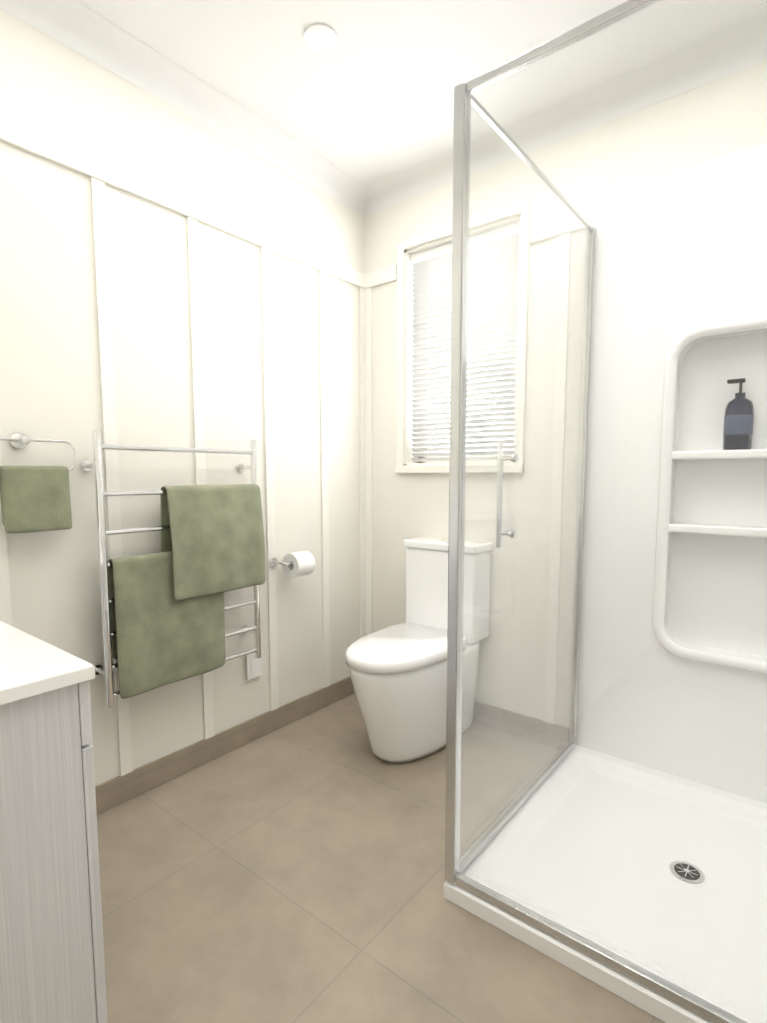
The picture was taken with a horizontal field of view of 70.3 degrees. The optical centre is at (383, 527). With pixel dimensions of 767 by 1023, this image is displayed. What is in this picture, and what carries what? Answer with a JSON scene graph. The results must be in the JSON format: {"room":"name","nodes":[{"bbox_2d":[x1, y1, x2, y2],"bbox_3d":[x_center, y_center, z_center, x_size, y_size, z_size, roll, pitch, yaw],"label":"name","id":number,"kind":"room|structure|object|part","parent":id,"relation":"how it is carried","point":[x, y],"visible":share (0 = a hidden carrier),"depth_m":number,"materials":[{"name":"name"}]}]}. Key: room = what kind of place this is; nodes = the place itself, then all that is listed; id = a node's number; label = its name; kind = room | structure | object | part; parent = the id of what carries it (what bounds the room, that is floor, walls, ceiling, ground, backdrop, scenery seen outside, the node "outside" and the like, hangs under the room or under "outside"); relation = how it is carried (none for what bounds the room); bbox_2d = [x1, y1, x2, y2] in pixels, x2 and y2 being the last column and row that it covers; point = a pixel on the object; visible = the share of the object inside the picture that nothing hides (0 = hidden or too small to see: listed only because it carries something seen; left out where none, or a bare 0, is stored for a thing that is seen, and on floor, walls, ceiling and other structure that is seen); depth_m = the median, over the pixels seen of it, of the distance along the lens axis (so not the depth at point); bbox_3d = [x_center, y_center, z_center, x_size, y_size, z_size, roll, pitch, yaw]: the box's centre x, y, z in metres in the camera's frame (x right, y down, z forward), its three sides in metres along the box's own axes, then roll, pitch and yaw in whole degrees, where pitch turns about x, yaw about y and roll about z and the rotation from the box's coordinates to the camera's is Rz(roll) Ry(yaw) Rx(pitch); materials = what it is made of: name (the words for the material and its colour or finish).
{"room":"bathroom","nodes":[
{"label":"bathroom","id":0,"kind":"room"},
{"bbox_2d":[0,8,364,785],"bbox_3d":[-0.849,-0.310,2.023,0.120,2.550,2.510,4,7,38],"label":"wall","id":1,"kind":"structure","parent":0,"point":[50,386],"depth_m":1.97,"materials":[{"name":"white paint"}]},
{"bbox_2d":[0,432,75,532],"bbox_3d":[-1.044,-0.136,1.625,0.085,0.293,0.233,4,7,38],"label":"towel ring","id":2,"kind":"object","parent":1,"relation":"attached to","point":[34,498],"visible":1,"depth_m":1.60,"materials":[{"name":"green fabric"}]},
{"bbox_3d":[-1.064,-0.257,1.603,0.049,0.016,0.016,4,7,38],"label":"post","id":3,"kind":"part","parent":2,"relation":"part of","materials":[{"name":"silver metal"}]},
{"bbox_2d":[0,465,72,532],"bbox_3d":[-1.030,-0.086,1.618,0.050,0.196,0.183,4,7,38],"label":"towel","id":4,"kind":"object","parent":2,"relation":"hanging from","point":[33,498],"depth_m":1.60,"materials":[{"name":"green fabric"}]},
{"bbox_2d":[81,430,265,706],"bbox_3d":[-0.729,0.118,2.007,0.137,0.900,0.644,4,7,38],"label":"towel rail","id":5,"kind":"object","parent":1,"relation":"attached to","point":[163,618],"visible":1,"depth_m":1.94,"materials":[{"name":"silver metal"}]},
{"bbox_3d":[-0.904,0.143,1.758,0.025,0.900,0.025,4,7,38],"label":"post","id":6,"kind":"part","parent":5,"relation":"part of","materials":[{"name":"silver metal"}]},
{"bbox_2d":[107,545,225,698],"bbox_3d":[-0.759,0.322,1.955,0.052,0.476,0.421,4,7,38],"label":"towel","id":7,"kind":"object","parent":5,"relation":"hanging from","point":[159,637],"depth_m":1.90,"materials":[{"name":"green fabric"}]},
{"bbox_2d":[160,484,265,600],"bbox_3d":[-0.637,0.042,2.074,0.086,0.410,0.411,4,7,38],"label":"towel","id":8,"kind":"object","parent":5,"relation":"hanging from","point":[213,540],"depth_m":2.02,"materials":[{"name":"green fabric"}]},
{"bbox_3d":[-0.525,0.096,2.234,0.025,0.900,0.025,4,7,38],"label":"post","id":9,"kind":"part","parent":5,"relation":"part of","materials":[{"name":"silver metal"}]},
{"bbox_2d":[0,0,365,214],"bbox_3d":[-0.774,-1.529,1.831,0.085,0.085,2.290,4,7,38],"label":"crown molding","id":10,"kind":"structure","parent":1,"relation":"attached to","point":[82,29],"depth_m":1.91,"materials":[{"name":"white paint"}]},
{"bbox_2d":[0,113,375,775],"bbox_3d":[-0.796,-0.168,1.982,0.030,2.075,2.288,4,7,38],"label":"trim","id":11,"kind":"structure","parent":1,"relation":"attached to","point":[100,171],"depth_m":2.10,"materials":[{"name":"white paint"}]},
{"bbox_3d":[-0.801,-1.166,1.888,0.016,0.070,2.288,4,7,38],"label":"rail","id":12,"kind":"part","parent":11,"relation":"part of","materials":[{"name":"white paint"}]},
{"bbox_3d":[-0.018,-1.247,2.713,0.215,0.070,0.016,4,7,38],"label":"rail","id":13,"kind":"part","parent":11,"relation":"part of","materials":[{"name":"white paint"}]},
{"bbox_2d":[246,648,261,679],"bbox_3d":[-0.560,0.587,2.355,0.010,0.130,0.076,4,7,38],"label":"electrical outlet","id":14,"kind":"object","parent":1,"relation":"attached to","point":[253,666],"visible":0.9,"depth_m":2.35,"materials":[{"name":"white plastic"}]},
{"bbox_2d":[269,551,314,577],"bbox_3d":[-0.400,0.165,2.422,0.128,0.108,0.172,4,7,38],"label":"paper holder","id":15,"kind":"object","parent":1,"relation":"attached to","point":[298,564],"visible":1,"depth_m":2.40,"materials":[{"name":"white paper"}]},
{"bbox_3d":[-0.410,0.151,2.439,0.072,0.013,0.156,4,7,38],"label":"arm","id":16,"kind":"part","parent":15,"relation":"part of"},
{"bbox_2d":[97,693,664,1022],"bbox_3d":[-0.339,1.107,0.948,2.420,0.060,4.130,4,7,38],"label":"floor","id":17,"kind":"structure","parent":0,"point":[293,872],"depth_m":1.49,"materials":[{"name":"tile"}]},
{"bbox_2d":[0,620,107,1022],"bbox_3d":[-1.007,0.533,1.062,0.922,1.059,0.483,4,7,38],"label":"bathroom vanity","id":18,"kind":"object","parent":17,"relation":"on","point":[52,964],"visible":1,"depth_m":0.91,"materials":[{"name":"white wood"}]},
{"bbox_3d":[-0.869,0.294,1.222,0.900,0.116,0.018,4,7,38],"label":"drawer","id":19,"kind":"part","parent":18,"relation":"part of","materials":[{"name":"white wood"}]},
{"bbox_2d":[95,676,354,814],"bbox_3d":[-0.651,0.895,2.284,0.012,0.100,1.800,4,7,38],"label":"baseboard","id":20,"kind":"structure","parent":17,"relation":"on","point":[114,792],"depth_m":2.21,"materials":[{"name":"brown tile"}]},
{"bbox_2d":[346,537,491,762],"bbox_3d":[0.125,0.507,2.326,0.386,0.863,0.705,4,7,38],"label":"toilet","id":21,"kind":"object","parent":17,"relation":"on","point":[398,673],"visible":0.67,"depth_m":2.21,"materials":[{"name":"white ceramic"}]},
{"bbox_3d":[0.073,0.500,2.260,0.386,0.048,0.539,4,7,38],"label":"seat","id":22,"kind":"part","parent":21,"relation":"part of","materials":[{"name":"white ceramic"}]},
{"bbox_3d":[0.292,0.080,2.496,0.378,0.035,0.167,4,7,38],"label":"cistern lid","id":23,"kind":"part","parent":21,"relation":"part of","materials":[{"name":"white ceramic"}]},
{"bbox_2d":[473,701,569,748],"bbox_3d":[0.362,0.862,2.622,1.118,0.100,0.010,4,7,38],"label":"baseboard","id":24,"kind":"structure","parent":17,"relation":"on","point":[499,718],"depth_m":2.42,"materials":[{"name":"brown tile"}]},
{"bbox_2d":[444,0,766,1022],"bbox_3d":[0.884,-0.025,1.492,1.060,2.084,1.039,4,7,38],"label":"shower","id":25,"kind":"object","parent":17,"relation":"on","point":[644,888],"visible":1,"depth_m":1.43,"materials":[{"name":"clear glass"}]},
{"bbox_3d":[0.189,-0.041,1.401,0.032,2.034,0.032,4,7,38],"label":"post corner","id":26,"kind":"part","parent":25,"relation":"part of","materials":[{"name":"silver metal"}]},
{"bbox_3d":[0.576,0.989,1.194,0.956,0.024,0.022,4,7,38],"label":"sill","id":27,"kind":"part","parent":25,"relation":"part of","materials":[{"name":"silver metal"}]},
{"bbox_2d":[77,0,766,185],"bbox_3d":[-0.339,-1.501,0.692,2.420,0.080,4.130,4,7,38],"label":"ceiling","id":28,"kind":"structure","parent":0,"point":[368,99],"depth_m":1.81,"materials":[{"name":"white paint"}]},
{"bbox_2d":[303,23,337,52],"bbox_3d":[-0.200,-1.560,1.736,0.109,0.006,0.109,4,7,32],"label":"recessed light","id":29,"kind":"object","parent":28,"relation":"in","point":[320,37],"visible":1,"depth_m":1.72,"materials":[{"name":"white plastic"}]},
{"bbox_2d":[364,61,766,727],"bbox_3d":[0.804,-0.333,2.255,2.180,2.550,0.150,4,7,38],"label":"wall","id":30,"kind":"structure","parent":0,"point":[574,167],"depth_m":2.33,"materials":[{"name":"white paint"}]},
{"bbox_2d":[397,242,404,465],"bbox_3d":[0.084,-0.821,2.674,0.036,1.102,0.016,4,7,38],"label":"trim","id":31,"kind":"structure","parent":30,"relation":"attached to","point":[400,345],"depth_m":2.66,"materials":[{"name":"white paint"}]},
{"bbox_2d":[404,250,417,465],"bbox_3d":[0.154,-0.826,2.724,0.012,1.030,0.150,4,7,38],"label":"window frame","id":32,"kind":"object","parent":30,"relation":"attached to","point":[408,384],"visible":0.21,"depth_m":2.68,"materials":[{"name":"white paint"}]},
{"bbox_2d":[405,215,520,462],"bbox_3d":[0.385,-0.814,2.542,0.600,1.018,0.150,4,7,38],"label":"window","id":33,"kind":"structure","parent":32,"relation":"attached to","point":[430,245],"depth_m":2.52,"materials":[{"name":"white paint"}]},
{"bbox_3d":[0.202,-0.828,2.744,0.038,1.006,0.040,4,7,38],"label":"window sash left","id":34,"kind":"part","parent":33,"relation":"part of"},
{"bbox_2d":[404,455,512,465],"bbox_3d":[0.385,-0.321,2.590,0.600,0.050,0.150,4,7,38],"label":"window sill","id":35,"kind":"structure","parent":30,"relation":"in","point":[419,464],"depth_m":2.60,"materials":[{"name":"white paint"}]},
{"bbox_3d":[0.413,-0.330,2.625,0.576,0.038,0.040,4,7,38],"label":"window sash","id":36,"kind":"part","parent":35,"relation":"part of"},
{"bbox_2d":[395,464,523,472],"bbox_3d":[0.329,-0.271,2.525,0.672,0.036,0.028,4,7,38],"label":"window sill","id":37,"kind":"structure","parent":30,"relation":"attached to","point":[425,469],"depth_m":2.55,"materials":[{"name":"white paint"}]},
{"bbox_2d":[403,203,520,249],"bbox_3d":[0.333,-1.333,2.426,0.600,0.036,0.016,4,7,38],"label":"trim","id":38,"kind":"structure","parent":30,"relation":"attached to","point":[429,237],"depth_m":2.46,"materials":[{"name":"white paint"}]},
{"bbox_2d":[411,221,518,461],"bbox_3d":[0.366,-0.810,2.519,0.572,0.997,0.034,4,7,38],"label":"window blind slats","id":39,"kind":"object","parent":30,"relation":"on","point":[432,289],"visible":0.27,"depth_m":2.53,"materials":[{"name":"white plastic"}]},
{"bbox_3d":[0.216,-0.806,2.620,0.002,0.970,0.002,4,7,38],"label":"cord","id":40,"kind":"part","parent":39,"relation":"part of","materials":[{"name":"white fabric"}]},
{"bbox_2d":[514,201,529,469],"bbox_3d":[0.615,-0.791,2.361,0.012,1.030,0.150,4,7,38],"label":"window frame","id":41,"kind":"object","parent":30,"relation":"attached to","point":[517,333],"depth_m":2.30,"materials":[{"name":"white paint"}]},
{"bbox_2d":[529,207,591,723],"bbox_3d":[0.698,-0.194,2.246,0.253,2.075,0.016,4,7,38],"label":"trim","id":42,"kind":"structure","parent":30,"relation":"attached to","point":[589,209],"depth_m":2.21,"materials":[{"name":"white paint"}]},
{"bbox_2d":[364,14,766,215],"bbox_3d":[0.730,-1.550,2.043,2.180,0.085,0.085,4,7,38],"label":"crown molding","id":43,"kind":"structure","parent":30,"relation":"attached to","point":[432,173],"depth_m":2.00,"materials":[{"name":"white paint"}]},
{"bbox_2d":[576,144,766,802],"bbox_3d":[0.905,-0.106,1.476,1.030,2.150,1.085,4,7,38],"label":"wall","id":44,"kind":"structure","parent":0,"point":[703,366],"depth_m":1.97,"materials":[{"name":"white plastic"}]},
{"bbox_3d":[1.273,-0.126,1.940,1.030,2.200,0.090,4,7,38],"label":"wall","id":45,"kind":"structure","parent":0,"visible":0},
{"bbox_2d":[652,315,766,673],"bbox_3d":[1.209,-0.103,1.858,0.482,1.172,0.109,4,7,38],"label":"niche shelf","id":46,"kind":"object","parent":45,"relation":"attached to","point":[670,646],"depth_m":1.92,"materials":[{"name":"white plastic"}]},
{"bbox_2d":[723,378,753,449],"bbox_3d":[1.206,-0.383,1.847,0.085,0.238,0.085,4,7,38],"label":"shampoo bottle","id":47,"kind":"object","parent":46,"relation":"in","point":[735,416],"depth_m":1.82,"materials":[{"name":"blue"}]},
{"label":"outside","id":48,"kind":"structure","parent":0,"visible":0},
{"bbox_2d":[428,333,516,452],"bbox_3d":[0.528,-0.776,2.727,1.200,1.730,0.010,4,7,38],"label":"sky","id":49,"kind":"structure","parent":48,"point":[470,414],"depth_m":2.78,"materials":[{"name":"white"}]}
]}

